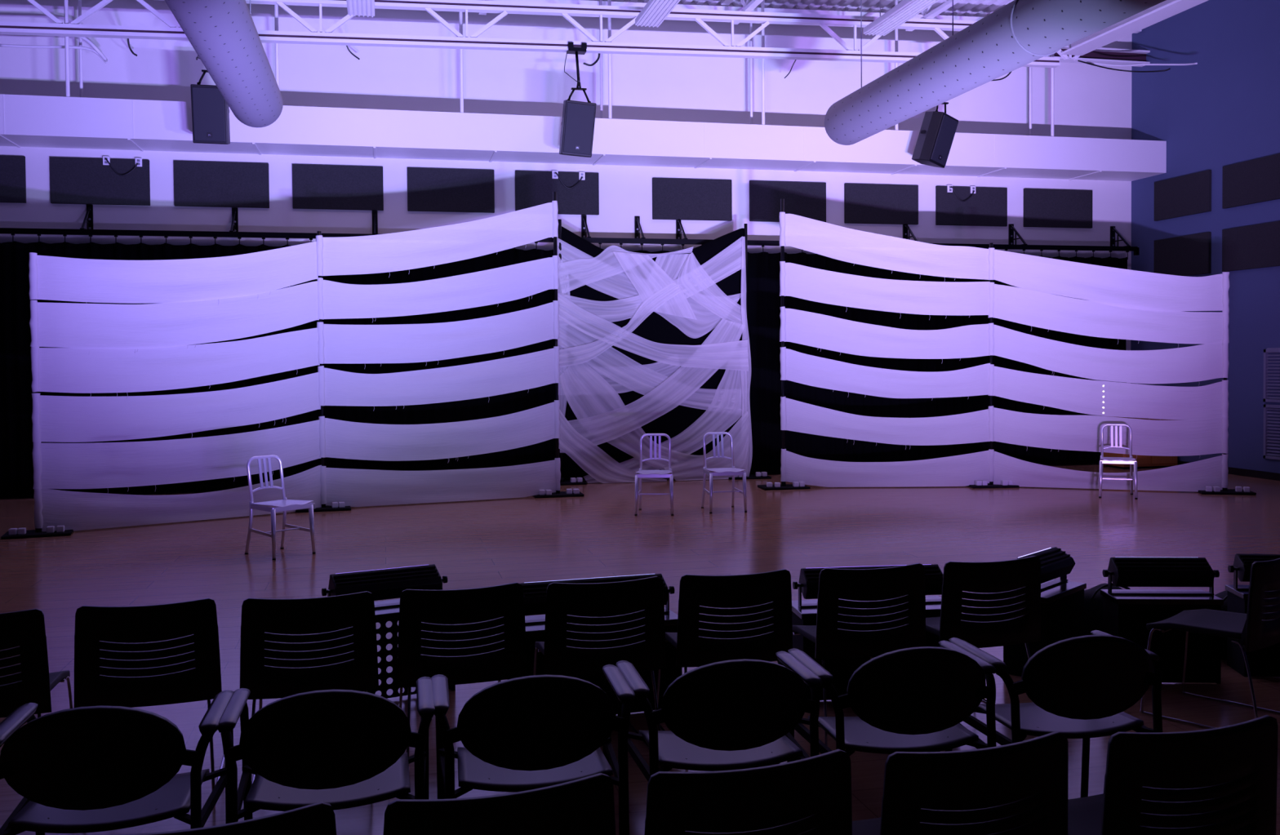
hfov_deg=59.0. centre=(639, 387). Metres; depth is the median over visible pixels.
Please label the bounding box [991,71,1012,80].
loose cable
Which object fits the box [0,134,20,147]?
trim
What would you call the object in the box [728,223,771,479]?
pole stand
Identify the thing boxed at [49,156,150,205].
acoustic panel
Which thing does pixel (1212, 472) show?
strip
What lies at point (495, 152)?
trim
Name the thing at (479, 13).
joist
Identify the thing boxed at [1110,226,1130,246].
wall bracket
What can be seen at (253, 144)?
trim
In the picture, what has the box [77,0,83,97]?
conduit pipe
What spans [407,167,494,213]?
acoustic panel
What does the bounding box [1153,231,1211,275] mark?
acoustic panel
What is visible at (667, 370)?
strip
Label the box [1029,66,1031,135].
conduit pipe
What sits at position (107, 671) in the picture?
chair
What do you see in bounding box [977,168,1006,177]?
trim
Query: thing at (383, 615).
crate
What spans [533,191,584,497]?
pole stand
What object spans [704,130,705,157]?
trim
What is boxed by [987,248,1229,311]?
strip
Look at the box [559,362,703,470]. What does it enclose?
strip
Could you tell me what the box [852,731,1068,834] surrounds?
chair
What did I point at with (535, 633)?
crate
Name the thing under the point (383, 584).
light
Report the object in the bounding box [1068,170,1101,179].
trim
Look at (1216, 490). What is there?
pole stand
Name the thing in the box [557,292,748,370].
strip
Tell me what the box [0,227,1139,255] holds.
rail
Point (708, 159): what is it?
trim
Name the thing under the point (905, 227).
wall bracket
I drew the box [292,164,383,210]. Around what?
acoustic panel
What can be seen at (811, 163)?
trim
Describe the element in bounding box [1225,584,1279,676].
crate
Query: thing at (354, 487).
strip
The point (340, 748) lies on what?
chair
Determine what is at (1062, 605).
crate
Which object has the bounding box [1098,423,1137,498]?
metal chair
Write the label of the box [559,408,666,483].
strip
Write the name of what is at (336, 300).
strip
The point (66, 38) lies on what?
pipe
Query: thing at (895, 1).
pipe
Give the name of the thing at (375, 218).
wall bracket
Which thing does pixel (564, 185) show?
cord
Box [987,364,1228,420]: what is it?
strip
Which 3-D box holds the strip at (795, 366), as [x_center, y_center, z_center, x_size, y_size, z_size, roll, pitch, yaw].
[3.266,-0.184,15.022,2.808,0.728,0.088,0,1,1]
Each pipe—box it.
[63,0,70,97]
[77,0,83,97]
[274,4,279,87]
[458,11,463,112]
[599,0,603,118]
[607,0,612,118]
[749,0,752,124]
[760,0,764,124]
[894,0,897,129]
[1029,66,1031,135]
[1050,53,1053,136]
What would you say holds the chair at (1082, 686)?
on the floor
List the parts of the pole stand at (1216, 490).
plate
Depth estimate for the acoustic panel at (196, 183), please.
15.37 m
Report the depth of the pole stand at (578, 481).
15.72 m
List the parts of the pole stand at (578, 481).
tulle strip, plate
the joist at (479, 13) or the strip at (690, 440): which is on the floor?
the strip at (690, 440)
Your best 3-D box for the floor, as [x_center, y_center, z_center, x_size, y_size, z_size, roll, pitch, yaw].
[0.431,1.663,4.937,21.380,0.100,23.760,-1,1,-13]
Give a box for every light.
[321,564,448,608]
[346,0,374,17]
[520,573,675,624]
[635,0,679,27]
[792,564,942,607]
[862,0,938,35]
[1017,546,1075,590]
[1102,557,1219,595]
[1227,553,1279,590]
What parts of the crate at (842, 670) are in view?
panel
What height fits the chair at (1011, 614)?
0.804 m
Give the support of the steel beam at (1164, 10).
attached to the roof truss at (74, 28)
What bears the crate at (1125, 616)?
on the floor
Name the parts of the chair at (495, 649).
leg frame, backrest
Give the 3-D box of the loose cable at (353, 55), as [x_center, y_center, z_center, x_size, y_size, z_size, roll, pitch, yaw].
[-3.847,-4.489,14.945,0.105,0.070,0.991,-1,1,-3]
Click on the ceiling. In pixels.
(980, 8)
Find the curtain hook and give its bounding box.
[11,233,14,244]
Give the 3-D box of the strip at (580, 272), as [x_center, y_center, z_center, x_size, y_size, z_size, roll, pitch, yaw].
[-0.193,-1.644,15.884,1.968,0.687,0.023,-1,1,-13]
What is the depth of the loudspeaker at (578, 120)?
14.85 m
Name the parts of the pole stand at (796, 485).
plate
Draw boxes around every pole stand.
[0,299,73,539]
[295,231,351,512]
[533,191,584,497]
[557,218,586,485]
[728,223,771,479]
[757,198,810,490]
[966,242,1019,488]
[1196,271,1256,495]
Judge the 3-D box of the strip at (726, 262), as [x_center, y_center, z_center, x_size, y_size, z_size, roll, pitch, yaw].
[0.175,-1.470,15.945,2.732,1.363,0.032,-1,1,-13]
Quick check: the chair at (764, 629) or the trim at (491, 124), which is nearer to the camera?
the chair at (764, 629)
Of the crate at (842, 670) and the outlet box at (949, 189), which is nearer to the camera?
the crate at (842, 670)
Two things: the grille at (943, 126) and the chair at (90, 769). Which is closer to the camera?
the chair at (90, 769)
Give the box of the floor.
[0,463,1279,834]
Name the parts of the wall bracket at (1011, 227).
wall plate, arm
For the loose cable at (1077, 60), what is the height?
0.118 m
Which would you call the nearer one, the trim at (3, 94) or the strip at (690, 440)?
the trim at (3, 94)
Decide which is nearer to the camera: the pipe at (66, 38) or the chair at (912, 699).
the chair at (912, 699)
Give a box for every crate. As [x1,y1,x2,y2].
[320,599,455,698]
[507,606,682,714]
[791,595,941,700]
[1003,579,1086,676]
[1100,589,1223,684]
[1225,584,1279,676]
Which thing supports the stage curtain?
hanging from the curtain hook
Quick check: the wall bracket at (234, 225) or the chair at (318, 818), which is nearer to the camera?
the chair at (318, 818)
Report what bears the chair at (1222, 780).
on the floor
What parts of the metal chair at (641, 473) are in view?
leg, leg, seat, seat rail, rail, frame, leg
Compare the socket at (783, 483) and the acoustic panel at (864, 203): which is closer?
the socket at (783, 483)
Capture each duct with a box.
[164,0,283,127]
[824,0,1165,145]
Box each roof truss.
[0,0,1079,67]
[490,0,1142,33]
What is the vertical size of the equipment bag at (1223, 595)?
0.391 m
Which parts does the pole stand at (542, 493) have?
plate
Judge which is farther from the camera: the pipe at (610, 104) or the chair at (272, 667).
the pipe at (610, 104)
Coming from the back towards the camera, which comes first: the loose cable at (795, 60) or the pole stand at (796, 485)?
the loose cable at (795, 60)
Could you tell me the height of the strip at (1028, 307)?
0.900 m
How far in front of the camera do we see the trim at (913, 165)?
17.16 m
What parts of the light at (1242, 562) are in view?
tilt knob, yoke arm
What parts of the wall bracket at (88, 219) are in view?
arm, wall plate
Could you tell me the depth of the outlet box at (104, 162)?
15.02 m
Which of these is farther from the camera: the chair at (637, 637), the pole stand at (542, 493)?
the pole stand at (542, 493)
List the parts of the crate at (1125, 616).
panel, panel, panel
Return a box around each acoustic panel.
[0,155,26,203]
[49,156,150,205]
[173,160,269,208]
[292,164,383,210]
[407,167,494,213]
[515,170,599,214]
[652,177,732,221]
[749,180,826,222]
[844,182,918,224]
[935,186,1007,226]
[1023,188,1092,228]
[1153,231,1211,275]
[1154,169,1211,221]
[1222,153,1279,208]
[1222,221,1279,271]
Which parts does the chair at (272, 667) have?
leg frame, backrest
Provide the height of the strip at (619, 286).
1.422 m
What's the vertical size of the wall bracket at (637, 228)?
0.400 m
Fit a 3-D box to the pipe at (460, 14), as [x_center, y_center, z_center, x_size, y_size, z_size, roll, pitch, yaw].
[-2.417,-4.625,15.299,0.048,1.893,0.046,-1,1,-13]
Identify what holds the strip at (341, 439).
attached to the pole stand at (334, 507)
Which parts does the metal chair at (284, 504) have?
leg, frame, rail, leg, seat rail, seat, leg, leg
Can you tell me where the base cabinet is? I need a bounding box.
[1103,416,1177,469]
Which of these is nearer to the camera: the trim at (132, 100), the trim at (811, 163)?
the trim at (132, 100)
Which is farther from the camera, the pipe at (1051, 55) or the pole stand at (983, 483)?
the pipe at (1051, 55)
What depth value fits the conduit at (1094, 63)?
16.99 m
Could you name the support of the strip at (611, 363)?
attached to the pole stand at (578, 481)
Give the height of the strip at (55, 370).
0.772 m
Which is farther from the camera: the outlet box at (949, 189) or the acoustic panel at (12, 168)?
the outlet box at (949, 189)
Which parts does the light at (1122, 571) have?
tilt knob, yoke arm, yoke arm, tilt knob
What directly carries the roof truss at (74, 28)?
attached to the wall
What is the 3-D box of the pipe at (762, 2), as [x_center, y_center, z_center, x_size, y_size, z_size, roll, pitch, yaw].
[1.766,-4.726,16.245,0.048,1.983,0.046,-1,1,-13]
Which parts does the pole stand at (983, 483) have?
plate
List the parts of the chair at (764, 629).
leg frame, seat, backrest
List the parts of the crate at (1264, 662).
panel, panel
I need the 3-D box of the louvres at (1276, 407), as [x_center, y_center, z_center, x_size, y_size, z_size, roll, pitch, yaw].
[8.800,0.623,15.327,0.040,0.750,0.900,-1,1,-13]
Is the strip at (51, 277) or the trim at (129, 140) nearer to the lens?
the strip at (51, 277)
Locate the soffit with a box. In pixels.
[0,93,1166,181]
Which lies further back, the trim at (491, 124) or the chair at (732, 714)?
the trim at (491, 124)
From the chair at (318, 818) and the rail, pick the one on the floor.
the chair at (318, 818)
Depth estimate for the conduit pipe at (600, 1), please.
16.17 m
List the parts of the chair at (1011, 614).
seat, backrest, leg frame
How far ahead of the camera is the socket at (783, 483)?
15.06 m
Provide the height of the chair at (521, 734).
0.790 m
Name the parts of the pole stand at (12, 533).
plate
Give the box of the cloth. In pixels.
[558,226,744,479]
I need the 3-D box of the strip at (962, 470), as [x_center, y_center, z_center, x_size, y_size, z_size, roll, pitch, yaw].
[3.276,1.066,15.054,2.806,0.515,0.085,0,1,1]
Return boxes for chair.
[0,608,73,718]
[0,689,233,834]
[74,598,225,790]
[110,801,336,834]
[217,676,435,823]
[240,591,378,785]
[244,454,315,559]
[383,773,615,834]
[396,582,527,756]
[431,664,635,834]
[533,576,666,748]
[615,651,822,834]
[634,433,673,515]
[644,749,852,834]
[656,568,792,730]
[701,431,746,513]
[786,640,996,762]
[792,563,925,746]
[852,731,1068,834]
[925,555,1040,701]
[945,630,1162,797]
[1067,715,1277,834]
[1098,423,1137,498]
[1139,558,1279,728]
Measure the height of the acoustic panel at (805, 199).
0.610 m
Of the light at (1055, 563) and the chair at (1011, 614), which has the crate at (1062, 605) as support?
the light at (1055, 563)
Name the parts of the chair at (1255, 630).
leg frame, seat, leg frame, backrest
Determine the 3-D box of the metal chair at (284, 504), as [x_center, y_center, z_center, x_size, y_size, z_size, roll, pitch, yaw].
[-3.266,1.068,10.224,0.508,0.882,0.436,1,2,40]
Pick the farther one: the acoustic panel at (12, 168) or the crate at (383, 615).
the acoustic panel at (12, 168)
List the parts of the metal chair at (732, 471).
leg, leg, frame, rail, seat rail, seat, leg, leg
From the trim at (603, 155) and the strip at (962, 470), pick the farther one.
the trim at (603, 155)
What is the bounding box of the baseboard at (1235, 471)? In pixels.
[1174,460,1279,480]
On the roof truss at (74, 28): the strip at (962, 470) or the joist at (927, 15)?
the joist at (927, 15)
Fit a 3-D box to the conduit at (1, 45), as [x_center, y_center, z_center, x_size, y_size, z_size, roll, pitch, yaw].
[-7.467,-4.271,14.415,1.239,0.180,0.127,-1,2,-17]
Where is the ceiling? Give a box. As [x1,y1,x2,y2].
[591,0,1013,17]
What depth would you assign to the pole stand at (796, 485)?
14.98 m
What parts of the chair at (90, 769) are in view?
rail, leg, backrest, seat, rail, leg, leg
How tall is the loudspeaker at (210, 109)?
1.417 m
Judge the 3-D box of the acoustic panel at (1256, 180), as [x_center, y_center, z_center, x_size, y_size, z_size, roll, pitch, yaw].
[8.625,-2.889,15.868,0.050,0.610,1.220,-1,1,-13]
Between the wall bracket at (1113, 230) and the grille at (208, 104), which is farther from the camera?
the wall bracket at (1113, 230)
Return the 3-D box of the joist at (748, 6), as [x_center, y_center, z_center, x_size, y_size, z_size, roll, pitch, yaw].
[3.773,-5.175,5.483,0.120,0.475,22.860,-1,1,-13]
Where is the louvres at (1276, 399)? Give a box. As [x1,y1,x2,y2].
[1262,347,1279,402]
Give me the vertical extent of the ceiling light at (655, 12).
0.964 m
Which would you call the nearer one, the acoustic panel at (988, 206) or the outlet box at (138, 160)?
the outlet box at (138, 160)
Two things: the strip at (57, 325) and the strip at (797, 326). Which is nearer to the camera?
the strip at (57, 325)
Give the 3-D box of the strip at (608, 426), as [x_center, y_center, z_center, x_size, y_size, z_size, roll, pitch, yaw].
[0.199,-0.036,15.950,2.706,1.856,0.024,-1,1,-13]
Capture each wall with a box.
[0,0,1132,383]
[1130,0,1279,473]
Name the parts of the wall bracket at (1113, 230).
wall plate, arm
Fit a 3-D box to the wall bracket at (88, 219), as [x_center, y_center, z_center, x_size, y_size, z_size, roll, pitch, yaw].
[-7.268,-2.220,14.850,0.075,0.400,0.448,-1,1,-13]
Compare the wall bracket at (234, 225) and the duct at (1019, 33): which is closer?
the duct at (1019, 33)
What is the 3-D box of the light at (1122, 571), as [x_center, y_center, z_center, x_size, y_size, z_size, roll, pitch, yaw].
[2.805,1.019,6.106,0.600,0.193,0.173,0,1,3]
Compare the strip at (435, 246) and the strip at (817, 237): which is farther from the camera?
the strip at (817, 237)
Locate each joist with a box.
[478,0,490,14]
[720,0,763,24]
[891,0,961,31]
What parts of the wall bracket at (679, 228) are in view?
wall plate, arm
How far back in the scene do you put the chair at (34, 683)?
4.30 m
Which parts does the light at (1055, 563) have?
yoke arm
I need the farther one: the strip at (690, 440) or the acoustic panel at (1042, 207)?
the acoustic panel at (1042, 207)
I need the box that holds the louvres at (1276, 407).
[1262,404,1279,460]
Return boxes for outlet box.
[102,155,111,164]
[135,157,142,166]
[551,170,558,178]
[578,172,585,180]
[945,184,952,192]
[968,186,975,193]
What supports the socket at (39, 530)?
attached to the pole stand at (12, 533)
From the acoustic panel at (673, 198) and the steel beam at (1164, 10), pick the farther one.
the acoustic panel at (673, 198)
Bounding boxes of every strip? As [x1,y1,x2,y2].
[28,241,318,305]
[29,280,319,352]
[30,328,319,399]
[31,372,320,442]
[31,419,320,492]
[33,465,321,531]
[315,200,558,277]
[316,300,559,366]
[317,255,559,321]
[317,346,559,411]
[319,400,559,463]
[320,457,560,506]
[557,235,742,325]
[557,237,741,338]
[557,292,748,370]
[557,324,742,412]
[558,245,693,293]
[559,282,681,367]
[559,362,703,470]
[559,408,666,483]
[560,319,745,453]
[560,361,679,395]
[583,369,742,483]
[613,251,697,319]
[662,411,749,480]
[778,212,989,282]
[779,261,990,319]
[779,306,990,361]
[779,346,990,400]
[780,395,990,448]
[780,448,989,487]
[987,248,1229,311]
[987,282,1229,345]
[987,323,1229,387]
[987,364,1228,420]
[988,405,1228,457]
[988,449,1228,491]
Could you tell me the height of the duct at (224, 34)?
2.651 m
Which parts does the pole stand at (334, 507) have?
plate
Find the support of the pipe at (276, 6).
hanging from the ceiling
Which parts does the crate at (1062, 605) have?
panel, panel, panel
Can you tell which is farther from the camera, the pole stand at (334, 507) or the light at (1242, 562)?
the pole stand at (334, 507)
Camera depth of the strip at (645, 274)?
15.91 m
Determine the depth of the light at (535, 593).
5.56 m
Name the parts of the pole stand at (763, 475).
tulle strip, plate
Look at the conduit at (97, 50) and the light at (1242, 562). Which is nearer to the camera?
the light at (1242, 562)
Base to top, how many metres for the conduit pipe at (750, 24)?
2.428 m
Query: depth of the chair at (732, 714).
3.55 m
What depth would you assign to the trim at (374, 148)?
15.44 m
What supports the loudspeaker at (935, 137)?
hanging from the roof truss at (74, 28)
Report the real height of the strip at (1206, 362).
0.859 m
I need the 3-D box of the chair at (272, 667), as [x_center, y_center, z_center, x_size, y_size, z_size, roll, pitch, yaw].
[-1.385,1.228,4.776,0.539,0.804,0.553,-1,1,-15]
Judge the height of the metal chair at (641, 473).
0.882 m
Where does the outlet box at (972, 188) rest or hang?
attached to the acoustic panel at (988, 206)
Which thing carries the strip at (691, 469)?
on the floor
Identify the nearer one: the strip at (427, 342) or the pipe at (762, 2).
the strip at (427, 342)
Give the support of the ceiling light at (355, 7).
hanging from the ceiling
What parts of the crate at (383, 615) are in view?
panel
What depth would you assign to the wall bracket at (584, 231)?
16.50 m
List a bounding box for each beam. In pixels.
[1043,45,1150,66]
[1061,0,1208,55]
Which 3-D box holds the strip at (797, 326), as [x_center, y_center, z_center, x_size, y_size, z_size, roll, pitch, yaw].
[3.261,-0.695,15.022,2.810,0.773,0.091,0,1,0]
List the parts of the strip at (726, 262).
tulle strip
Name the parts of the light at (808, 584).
tilt knob, yoke arm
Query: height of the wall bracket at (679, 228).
0.400 m
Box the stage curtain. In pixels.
[0,240,1127,497]
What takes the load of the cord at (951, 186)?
attached to the outlet box at (949, 189)
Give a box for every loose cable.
[127,38,137,56]
[346,45,359,59]
[582,53,599,66]
[784,59,795,78]
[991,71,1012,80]
[1077,60,1170,72]
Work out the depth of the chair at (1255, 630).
5.20 m
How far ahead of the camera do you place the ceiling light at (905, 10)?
14.48 m
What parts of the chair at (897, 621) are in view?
leg frame, seat, backrest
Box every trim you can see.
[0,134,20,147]
[3,93,4,134]
[127,138,143,151]
[132,99,133,138]
[252,142,261,155]
[373,146,376,158]
[488,151,497,162]
[491,124,492,150]
[592,154,604,164]
[694,158,711,168]
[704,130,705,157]
[794,161,815,171]
[890,164,916,174]
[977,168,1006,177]
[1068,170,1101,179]
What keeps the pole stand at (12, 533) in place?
on the floor
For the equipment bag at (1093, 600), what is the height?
0.391 m
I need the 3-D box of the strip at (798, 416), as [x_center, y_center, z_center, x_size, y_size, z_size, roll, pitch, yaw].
[3.271,0.471,15.048,2.809,0.725,0.084,0,1,1]
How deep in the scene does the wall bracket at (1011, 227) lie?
18.03 m
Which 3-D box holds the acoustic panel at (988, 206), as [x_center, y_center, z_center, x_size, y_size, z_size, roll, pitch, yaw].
[5.238,-2.857,17.875,1.220,0.610,0.050,-1,1,-13]
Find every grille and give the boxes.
[191,86,226,142]
[563,102,595,155]
[930,114,958,165]
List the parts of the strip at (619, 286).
tulle strip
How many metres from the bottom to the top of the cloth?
3.587 m
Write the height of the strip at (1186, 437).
0.671 m
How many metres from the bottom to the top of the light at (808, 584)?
0.193 m
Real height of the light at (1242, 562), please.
0.189 m
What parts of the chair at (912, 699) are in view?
leg, rail, leg, seat, backrest, rail, leg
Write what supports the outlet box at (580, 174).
attached to the acoustic panel at (532, 188)
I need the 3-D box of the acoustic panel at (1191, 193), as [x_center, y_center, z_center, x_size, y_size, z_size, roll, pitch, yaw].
[8.294,-2.923,17.326,0.050,0.610,1.220,-1,1,-13]
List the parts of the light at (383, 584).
tilt knob, yoke arm, tilt knob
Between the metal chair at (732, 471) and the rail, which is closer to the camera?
the metal chair at (732, 471)
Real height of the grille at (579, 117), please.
0.654 m
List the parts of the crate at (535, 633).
panel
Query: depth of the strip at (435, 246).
13.70 m
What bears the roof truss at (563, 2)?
attached to the wall
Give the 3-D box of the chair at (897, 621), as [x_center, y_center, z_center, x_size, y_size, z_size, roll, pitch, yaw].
[0.988,1.196,5.314,0.539,0.804,0.553,-1,1,-14]
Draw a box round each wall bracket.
[80,204,93,229]
[229,208,238,231]
[372,210,377,234]
[581,214,591,237]
[634,216,645,238]
[675,218,687,239]
[902,223,918,241]
[1008,223,1026,244]
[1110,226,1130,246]
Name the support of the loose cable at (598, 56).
hanging from the roof truss at (74, 28)
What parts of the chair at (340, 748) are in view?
leg, leg, rail, backrest, seat, rail, leg, leg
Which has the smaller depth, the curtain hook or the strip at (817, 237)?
the curtain hook
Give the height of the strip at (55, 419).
0.705 m
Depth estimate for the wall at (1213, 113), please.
16.45 m
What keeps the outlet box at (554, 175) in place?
attached to the acoustic panel at (532, 188)
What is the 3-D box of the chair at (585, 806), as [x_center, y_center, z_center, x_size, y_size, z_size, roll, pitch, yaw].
[-0.377,1.272,2.719,0.539,0.804,0.553,-1,2,-19]
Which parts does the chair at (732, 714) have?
leg, leg, rail, seat, backrest, leg, rail, leg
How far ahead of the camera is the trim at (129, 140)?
14.73 m
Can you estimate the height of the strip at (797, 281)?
0.800 m
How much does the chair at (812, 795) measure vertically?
0.804 m
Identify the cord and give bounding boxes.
[105,157,137,176]
[555,172,582,188]
[951,186,974,201]
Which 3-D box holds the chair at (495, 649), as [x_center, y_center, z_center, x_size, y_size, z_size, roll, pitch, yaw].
[-0.798,1.219,4.930,0.539,0.804,0.553,-1,2,-16]
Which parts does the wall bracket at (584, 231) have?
wall plate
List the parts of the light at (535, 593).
yoke arm, tilt knob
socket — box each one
[35,528,41,532]
[781,481,786,486]
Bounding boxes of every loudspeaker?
[190,55,230,144]
[559,41,596,157]
[911,102,958,168]
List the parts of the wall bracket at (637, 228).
wall plate, arm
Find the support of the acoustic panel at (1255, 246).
attached to the wall at (1213, 113)
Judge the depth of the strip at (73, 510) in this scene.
12.11 m
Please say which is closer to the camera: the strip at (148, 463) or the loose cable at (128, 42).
the strip at (148, 463)
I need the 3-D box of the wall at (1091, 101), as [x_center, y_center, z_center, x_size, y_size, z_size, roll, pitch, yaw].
[-2.203,-2.406,16.326,21.380,7.500,0.200,-1,1,-13]
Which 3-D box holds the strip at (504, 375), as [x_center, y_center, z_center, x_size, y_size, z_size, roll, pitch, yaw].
[-2.388,-0.113,13.799,2.995,0.762,0.105,-1,2,-24]
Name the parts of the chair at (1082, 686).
rail, leg, seat, leg, backrest, rail, leg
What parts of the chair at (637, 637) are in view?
leg frame, seat, backrest, leg frame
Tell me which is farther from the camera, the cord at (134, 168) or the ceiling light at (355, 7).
the cord at (134, 168)
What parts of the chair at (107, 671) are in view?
backrest, leg frame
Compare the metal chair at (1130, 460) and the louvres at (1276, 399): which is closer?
the metal chair at (1130, 460)
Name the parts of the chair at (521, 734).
leg, leg, rail, seat, backrest, leg, rail, leg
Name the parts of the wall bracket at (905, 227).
wall plate, arm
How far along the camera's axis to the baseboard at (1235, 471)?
16.01 m
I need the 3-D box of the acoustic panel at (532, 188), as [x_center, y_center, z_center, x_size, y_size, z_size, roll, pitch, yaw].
[-1.199,-2.819,16.415,1.220,0.610,0.050,-1,1,-13]
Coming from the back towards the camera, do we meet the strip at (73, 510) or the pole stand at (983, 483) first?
the pole stand at (983, 483)
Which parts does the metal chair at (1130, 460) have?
leg, rail, frame, seat rail, seat, leg, leg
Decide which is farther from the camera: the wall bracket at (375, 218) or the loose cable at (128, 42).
the wall bracket at (375, 218)
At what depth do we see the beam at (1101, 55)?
17.95 m
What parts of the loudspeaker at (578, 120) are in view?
yoke arm, yoke plate, yoke arm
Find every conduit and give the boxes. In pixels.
[0,44,107,62]
[76,36,107,62]
[1086,61,1197,66]

